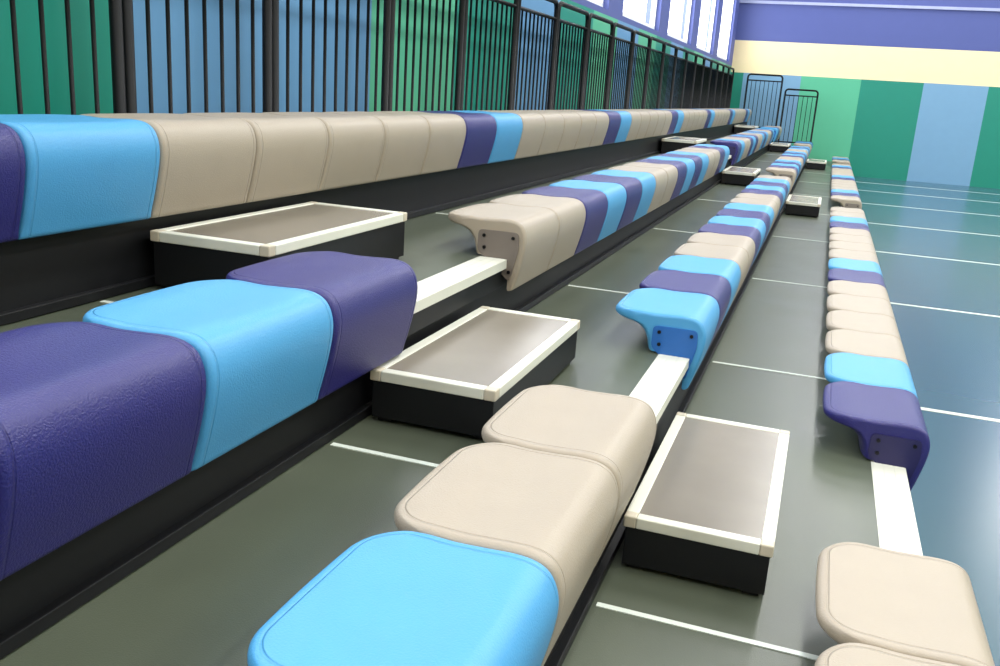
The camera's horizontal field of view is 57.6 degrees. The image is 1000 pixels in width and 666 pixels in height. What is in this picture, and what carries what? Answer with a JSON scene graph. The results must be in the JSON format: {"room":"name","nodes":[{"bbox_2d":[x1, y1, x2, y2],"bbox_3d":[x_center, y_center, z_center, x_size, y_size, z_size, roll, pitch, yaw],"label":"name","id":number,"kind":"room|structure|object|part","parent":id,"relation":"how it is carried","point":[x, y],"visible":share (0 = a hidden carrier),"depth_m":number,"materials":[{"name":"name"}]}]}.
{"room":"sports hall","nodes":[
{"label":"sports hall","id":0,"kind":"room"},
{"bbox_2d":[0,0,739,114],"bbox_3d":[0.746,-4.199,8.310,0.200,6.800,27.600,9,16,18],"label":"wall","id":1,"kind":"structure","parent":0,"point":[27,14],"depth_m":4.16,"materials":[{"name":"multicoloured paint"}]},
{"bbox_2d":[587,0,603,6],"bbox_3d":[0.723,-3.960,8.323,0.060,1.670,2.300,9,16,18],"label":"window","id":2,"kind":"structure","parent":1,"relation":"in","point":[597,2],"depth_m":9.38,"materials":[{"name":"white glass"}]},
{"bbox_2d":[623,0,656,28],"bbox_3d":[1.731,-4.641,11.066,0.060,1.670,2.300,9,16,18],"label":"window","id":3,"kind":"structure","parent":1,"relation":"in","point":[641,19],"depth_m":11.56,"materials":[{"name":"white glass"}]},
{"bbox_2d":[667,0,691,43],"bbox_3d":[2.739,-5.322,13.808,0.060,1.670,2.300,9,16,18],"label":"window","id":4,"kind":"structure","parent":1,"relation":"in","point":[673,3],"depth_m":14.26,"materials":[{"name":"white glass"}]},
{"bbox_2d":[697,0,715,52],"bbox_3d":[3.748,-6.002,16.550,0.060,1.670,2.300,9,16,18],"label":"window","id":5,"kind":"structure","parent":1,"relation":"in","point":[703,1],"depth_m":16.98,"materials":[{"name":"white glass"}]},
{"bbox_2d":[717,0,733,59],"bbox_3d":[4.756,-6.683,19.293,0.060,1.670,2.300,9,16,18],"label":"window","id":6,"kind":"structure","parent":1,"relation":"in","point":[728,2],"depth_m":19.73,"materials":[{"name":"white glass"}]},
{"bbox_2d":[730,0,999,188],"bbox_3d":[12.840,-6.197,18.575,16.000,6.800,0.200,9,16,18],"label":"wall","id":7,"kind":"structure","parent":0,"point":[906,94],"depth_m":20.24,"materials":[{"name":"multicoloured paint"}]},
{"bbox_2d":[740,0,999,11],"bbox_3d":[12.912,-6.434,18.357,15.800,0.060,0.039,9,16,18],"label":"trim","id":8,"kind":"structure","parent":7,"relation":"attached to","point":[741,1],"depth_m":19.90,"materials":[{"name":"white paint"}]},
{"bbox_2d":[854,176,999,665],"bbox_3d":[8.044,0.293,6.743,16.200,0.100,28.000,9,16,18],"label":"floor","id":9,"kind":"structure","parent":0,"point":[953,358],"depth_m":6.06,"materials":[{"name":"blue plastic"}]},
{"bbox_2d":[562,161,922,665],"bbox_3d":[3.261,-0.961,9.420,0.810,0.300,24.850,9,16,18],"label":"bleachers","id":10,"kind":"object","parent":9,"relation":"on","point":[766,369],"visible":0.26,"depth_m":2.84,"materials":[{"name":"grey metal"}]},
{"bbox_2d":[0,146,808,665],"bbox_3d":[2.571,-1.346,9.579,0.759,0.270,24.850,9,16,18],"label":"bleachers","id":11,"kind":"object","parent":10,"relation":"on","point":[203,600],"visible":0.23,"depth_m":2.00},
{"bbox_2d":[0,134,776,658],"bbox_3d":[1.907,-1.717,9.730,0.750,0.278,24.850,9,16,18],"label":"bleachers","id":12,"kind":"object","parent":11,"relation":"on","point":[454,280],"visible":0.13,"depth_m":2.20,"materials":[{"name":"black metal"}]},
{"bbox_2d":[0,251,417,580],"bbox_3d":[-1.030,0.332,0.916,0.362,0.276,3.766,9,16,18],"label":"seat block","id":13,"kind":"object","parent":12,"relation":"on","point":[104,412],"depth_m":1.69,"materials":[{"name":"purple plastic"}]},
{"bbox_2d":[150,201,406,287],"bbox_3d":[-0.681,-0.286,2.994,0.402,0.172,0.890,9,16,18],"label":"step","id":14,"kind":"structure","parent":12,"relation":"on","point":[212,249],"depth_m":2.75,"materials":[{"name":"black metal"}]},
{"bbox_3d":[-0.676,-0.353,2.976,0.402,0.030,0.890,9,16,18],"label":"aluminium frame","id":15,"kind":"part","parent":14,"relation":"part of","materials":[{"name":"silver metal"}]},
{"bbox_2d":[0,122,746,325],"bbox_3d":[1.372,-2.097,9.833,0.491,0.332,24.850,9,16,18],"label":"bleachers","id":16,"kind":"object","parent":12,"relation":"on","point":[41,275],"visible":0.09,"depth_m":2.74,"materials":[{"name":"black metal"}]},
{"bbox_2d":[9,0,126,114],"bbox_3d":[-1.394,-0.954,2.436,0.070,0.998,1.050,9,16,18],"label":"guard railing","id":17,"kind":"object","parent":16,"relation":"on","point":[115,6],"visible":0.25,"depth_m":2.82,"materials":[{"name":"black metal"}]},
{"bbox_2d":[122,0,271,113],"bbox_3d":[-1.075,-1.170,3.305,0.070,0.998,0.850,9,16,18],"label":"guard railing","id":18,"kind":"object","parent":16,"relation":"on","point":[127,5],"visible":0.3,"depth_m":3.31,"materials":[{"name":"black metal"}]},
{"bbox_2d":[272,0,390,111],"bbox_3d":[-0.752,-1.388,4.182,0.070,0.998,1.070,9,16,18],"label":"guard railing","id":19,"kind":"object","parent":16,"relation":"on","point":[275,3],"visible":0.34,"depth_m":4.17,"materials":[{"name":"black metal"}]},
{"bbox_2d":[0,108,750,242],"bbox_3d":[1.513,-2.253,9.753,0.362,0.276,23.916,9,16,18],"label":"seat block","id":20,"kind":"object","parent":16,"relation":"on","point":[60,173],"depth_m":2.93,"materials":[{"name":"beige plastic"}]},
{"bbox_2d":[388,0,465,110],"bbox_3d":[-0.405,-1.623,5.128,0.070,0.998,1.000,9,16,18],"label":"guard railing","id":21,"kind":"object","parent":16,"relation":"on","point":[461,19],"visible":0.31,"depth_m":5.15,"materials":[{"name":"black metal"}]},
{"bbox_2d":[460,0,518,110],"bbox_3d":[-0.069,-1.849,6.042,0.070,0.998,1.000,9,16,18],"label":"guard railing","id":22,"kind":"object","parent":16,"relation":"on","point":[515,7],"visible":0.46,"depth_m":6.07,"materials":[{"name":"black metal"}]},
{"bbox_2d":[512,0,558,109],"bbox_3d":[0.268,-2.076,6.957,0.070,0.998,1.000,9,16,18],"label":"guard railing","id":23,"kind":"object","parent":16,"relation":"on","point":[554,20],"visible":0.66,"depth_m":6.99,"materials":[{"name":"black metal"}]},
{"bbox_2d":[551,1,589,109],"bbox_3d":[0.604,-2.303,7.871,0.070,0.998,1.000,9,16,18],"label":"guard railing","id":24,"kind":"object","parent":16,"relation":"on","point":[561,3],"visible":0.7,"depth_m":7.88,"materials":[{"name":"black metal"}]},
{"bbox_2d":[582,13,613,109],"bbox_3d":[0.940,-2.530,8.785,0.070,0.998,1.000,9,16,18],"label":"guard railing","id":25,"kind":"object","parent":16,"relation":"on","point":[611,36],"visible":0.67,"depth_m":8.80,"materials":[{"name":"black metal"}]},
{"bbox_2d":[607,22,633,108],"bbox_3d":[1.276,-2.757,9.699,0.070,0.998,1.000,9,16,18],"label":"guard railing","id":26,"kind":"object","parent":16,"relation":"on","point":[630,44],"visible":0.64,"depth_m":9.73,"materials":[{"name":"black metal"}]},
{"bbox_2d":[627,30,650,108],"bbox_3d":[1.612,-2.984,10.613,0.070,0.998,1.000,9,16,18],"label":"guard railing","id":27,"kind":"object","parent":16,"relation":"on","point":[647,52],"visible":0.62,"depth_m":10.66,"materials":[{"name":"black metal"}]},
{"bbox_2d":[644,36,664,108],"bbox_3d":[1.948,-3.211,11.527,0.070,0.998,1.000,9,16,18],"label":"guard railing","id":28,"kind":"object","parent":16,"relation":"on","point":[660,62],"visible":0.73,"depth_m":11.58,"materials":[{"name":"black metal"}]},
{"bbox_2d":[659,42,676,108],"bbox_3d":[2.284,-3.438,12.441,0.070,0.998,1.000,9,16,18],"label":"guard railing","id":29,"kind":"object","parent":16,"relation":"on","point":[672,58],"visible":0.73,"depth_m":12.50,"materials":[{"name":"black metal"}]},
{"bbox_2d":[671,47,687,108],"bbox_3d":[2.620,-3.665,13.355,0.070,0.998,1.000,9,16,18],"label":"guard railing","id":30,"kind":"object","parent":16,"relation":"on","point":[680,62],"visible":0.67,"depth_m":13.43,"materials":[{"name":"black metal"}]},
{"bbox_2d":[682,51,696,108],"bbox_3d":[2.956,-3.892,14.269,0.070,0.998,1.000,9,16,18],"label":"guard railing","id":31,"kind":"object","parent":16,"relation":"on","point":[691,66],"visible":0.66,"depth_m":14.35,"materials":[{"name":"black metal"}]},
{"bbox_2d":[691,54,704,108],"bbox_3d":[3.292,-4.119,15.183,0.070,0.998,1.000,9,16,18],"label":"guard railing","id":32,"kind":"object","parent":16,"relation":"on","point":[699,72],"visible":0.63,"depth_m":15.27,"materials":[{"name":"black metal"}]},
{"bbox_2d":[699,57,711,108],"bbox_3d":[3.628,-4.346,16.098,0.070,0.998,1.000,9,16,18],"label":"guard railing","id":33,"kind":"object","parent":16,"relation":"on","point":[707,70],"visible":0.73,"depth_m":16.18,"materials":[{"name":"black metal"}]},
{"bbox_2d":[707,60,718,108],"bbox_3d":[3.964,-4.572,17.012,0.070,0.998,1.000,9,16,18],"label":"guard railing","id":34,"kind":"object","parent":16,"relation":"on","point":[714,72],"visible":0.71,"depth_m":17.10,"materials":[{"name":"black metal"}]},
{"bbox_2d":[714,63,724,107],"bbox_3d":[4.300,-4.799,17.926,0.070,0.998,1.000,9,16,18],"label":"guard railing","id":35,"kind":"object","parent":16,"relation":"on","point":[720,73],"visible":0.73,"depth_m":18.03,"materials":[{"name":"black metal"}]},
{"bbox_2d":[720,65,729,107],"bbox_3d":[4.636,-5.026,18.840,0.070,0.998,1.000,9,16,18],"label":"guard railing","id":36,"kind":"object","parent":16,"relation":"on","point":[726,75],"visible":0.68,"depth_m":18.93,"materials":[{"name":"black metal"}]},
{"bbox_2d":[725,67,734,107],"bbox_3d":[4.972,-5.253,19.754,0.070,0.998,1.000,9,16,18],"label":"guard railing","id":37,"kind":"object","parent":16,"relation":"on","point":[731,76],"visible":0.74,"depth_m":19.86,"materials":[{"name":"black metal"}]},
{"bbox_2d":[448,144,729,290],"bbox_3d":[1.159,-1.147,6.873,0.362,0.276,7.366,9,16,18],"label":"seat block","id":38,"kind":"object","parent":12,"relation":"on","point":[535,230],"depth_m":4.33,"materials":[{"name":"beige plastic"}]},
{"bbox_2d":[661,136,706,153],"bbox_3d":[2.191,-2.224,10.804,0.402,0.172,0.890,9,16,18],"label":"step","id":39,"kind":"structure","parent":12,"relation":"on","point":[669,144],"depth_m":10.43,"materials":[{"name":"black metal"}]},
{"bbox_3d":[2.195,-2.292,10.786,0.402,0.030,0.890,9,16,18],"label":"aluminium frame","id":40,"kind":"part","parent":39,"relation":"part of","materials":[{"name":"silver metal"}]},
{"bbox_2d":[710,128,773,164],"bbox_3d":[3.962,-3.039,14.496,0.362,0.276,7.366,9,16,18],"label":"seat block","id":41,"kind":"object","parent":12,"relation":"on","point":[740,145],"depth_m":12.70,"materials":[{"name":"plastic"}]},
{"bbox_2d":[734,125,758,133],"bbox_3d":[4.993,-4.117,18.428,0.402,0.172,0.890,9,16,18],"label":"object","id":42,"kind":"object","parent":12,"relation":"on","point":[738,128],"visible":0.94,"depth_m":18.05,"materials":[{"name":"black metal"}]},
{"bbox_3d":[4.998,-4.184,18.409,0.402,0.030,0.890,9,16,18],"label":"aluminium frame","id":43,"kind":"part","parent":42,"relation":"part of","materials":[{"name":"silver metal"}]},
{"bbox_2d":[743,73,783,127],"bbox_3d":[5.974,-5.250,20.732,0.830,1.270,0.050,9,16,18],"label":"guard railing","id":44,"kind":"object","parent":12,"relation":"attached to","point":[781,76],"visible":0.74,"depth_m":20.67,"materials":[{"name":"metal"}]},
{"bbox_2d":[760,126,781,141],"bbox_3d":[5.837,-4.305,19.597,0.362,0.276,1.846,9,16,18],"label":"seat block","id":45,"kind":"object","parent":12,"relation":"on","point":[777,129],"depth_m":19.07,"materials":[{"name":"blue plastic"}]},
{"bbox_2d":[247,385,656,665],"bbox_3d":[-0.380,0.701,0.781,0.362,0.276,3.718,9,16,18],"label":"seat block","id":46,"kind":"object","parent":11,"relation":"on","point":[491,554],"depth_m":1.57,"materials":[{"name":"beige plastic"}]},
{"bbox_2d":[370,306,579,439],"bbox_3d":[-0.042,0.099,2.844,0.367,0.150,0.870,9,16,18],"label":"step","id":47,"kind":"structure","parent":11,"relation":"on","point":[456,378],"depth_m":2.58,"materials":[{"name":"black metal"}]},
{"bbox_3d":[-0.038,0.042,2.828,0.367,0.030,0.870,9,16,18],"label":"aluminium frame","id":48,"kind":"part","parent":47,"relation":"part of","materials":[{"name":"silver metal"}]},
{"bbox_3d":[2.898,-1.278,9.475,0.040,0.235,24.850,9,16,18],"label":"riser panel","id":49,"kind":"part","parent":11,"relation":"part of","materials":[{"name":"black metal"}]},
{"bbox_2d":[616,175,791,389],"bbox_3d":[1.806,-0.775,6.727,0.362,0.276,7.366,9,16,18],"label":"seat block","id":50,"kind":"object","parent":11,"relation":"on","point":[681,306],"depth_m":4.08,"materials":[{"name":"blue plastic"}]},
{"bbox_2d":[721,166,760,184],"bbox_3d":[2.829,-1.840,10.654,0.367,0.150,0.870,9,16,18],"label":"step","id":51,"kind":"structure","parent":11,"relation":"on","point":[732,174],"depth_m":10.29,"materials":[{"name":"black metal"}]},
{"bbox_3d":[2.833,-1.897,10.638,0.367,0.030,0.870,9,16,18],"label":"aluminium frame","id":52,"kind":"part","parent":51,"relation":"part of","materials":[{"name":"silver metal"}]},
{"bbox_2d":[769,142,790,151],"bbox_3d":[5.631,-3.732,18.278,0.367,0.150,0.870,9,16,18],"label":"step","id":53,"kind":"structure","parent":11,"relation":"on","point":[780,147],"depth_m":17.90,"materials":[{"name":"black metal"}]},
{"bbox_3d":[5.635,-3.790,18.262,0.367,0.030,0.870,9,16,18],"label":"aluminium frame","id":54,"kind":"part","parent":53,"relation":"part of","materials":[{"name":"silver metal"}]},
{"bbox_2d":[766,146,809,192],"bbox_3d":[4.609,-2.667,14.351,0.362,0.276,7.366,9,16,18],"label":"seat block","id":55,"kind":"object","parent":11,"relation":"on","point":[790,164],"depth_m":12.54,"materials":[{"name":"beige plastic"}]},
{"bbox_2d":[777,88,818,142],"bbox_3d":[6.737,-4.859,20.549,0.770,1.269,0.050,9,16,18],"label":"guard railing","id":56,"kind":"object","parent":11,"relation":"on","point":[786,90],"visible":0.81,"depth_m":20.50,"materials":[{"name":"metal"}]},
{"bbox_2d":[793,141,812,156],"bbox_3d":[6.484,-3.933,19.452,0.362,0.276,1.846,9,16,18],"label":"seat block","id":57,"kind":"object","parent":11,"relation":"on","point":[798,143],"depth_m":18.84,"materials":[{"name":"plastic"}]},
{"bbox_2d":[622,412,789,595],"bbox_3d":[0.634,0.467,2.687,0.373,0.150,0.870,9,16,18],"label":"step","id":58,"kind":"structure","parent":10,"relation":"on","point":[706,507],"depth_m":2.42,"materials":[{"name":"black metal"}]},
{"bbox_2d":[785,194,821,217],"bbox_3d":[3.505,-1.471,10.497,0.373,0.150,0.870,9,16,18],"label":"step","id":59,"kind":"structure","parent":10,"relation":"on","point":[795,204],"depth_m":10.13,"materials":[{"name":"black metal"}]},
{"bbox_3d":[3.509,-1.528,10.481,0.373,0.030,0.870,9,16,18],"label":"aluminium frame","id":60,"kind":"part","parent":59,"relation":"part of","materials":[{"name":"silver metal"}]},
{"bbox_2d":[806,159,826,169],"bbox_3d":[6.308,-3.364,18.121,0.373,0.150,0.870,9,16,18],"label":"step","id":61,"kind":"structure","parent":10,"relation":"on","point":[810,163],"depth_m":17.74,"materials":[{"name":"black metal"}]},
{"bbox_3d":[6.311,-3.421,18.105,0.373,0.030,0.870,9,16,18],"label":"aluminium frame","id":62,"kind":"part","parent":61,"relation":"part of","materials":[{"name":"silver metal"}]},
{"bbox_2d":[832,156,849,164],"bbox_3d":[7.216,-3.555,19.276,0.362,0.276,1.846,9,16,18],"label":"seat block","id":63,"kind":"object","parent":10,"relation":"on","point":[839,160],"depth_m":18.74,"materials":[{"name":"plastic"}]},
{"bbox_2d":[831,164,861,208],"bbox_3d":[5.341,-2.289,14.175,0.362,0.276,7.366,9,16,18],"label":"seat block","id":64,"kind":"object","parent":10,"relation":"on","point":[844,191],"depth_m":12.33,"materials":[{"name":"beige plastic"}]},
{"bbox_2d":[823,207,929,491],"bbox_3d":[2.539,-0.397,6.552,0.362,0.276,7.366,9,16,18],"label":"seat block","id":65,"kind":"object","parent":10,"relation":"on","point":[870,391],"depth_m":3.91,"materials":[{"name":"beige plastic"}]},
{"bbox_2d":[814,542,994,665],"bbox_3d":[0.343,1.086,0.580,0.362,0.276,3.742,9,16,18],"label":"seat block","id":66,"kind":"object","parent":10,"relation":"on","point":[880,606],"depth_m":1.97,"materials":[{"name":"beige plastic"}]},
{"bbox_2d":[863,182,999,421],"bbox_3d":[10.108,-0.203,8.869,12.380,0.002,18.744,9,16,18],"label":"court line markings","id":67,"kind":"object","parent":9,"relation":"on","point":[922,408],"visible":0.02,"depth_m":7.26,"materials":[{"name":"white paint"}]}
]}

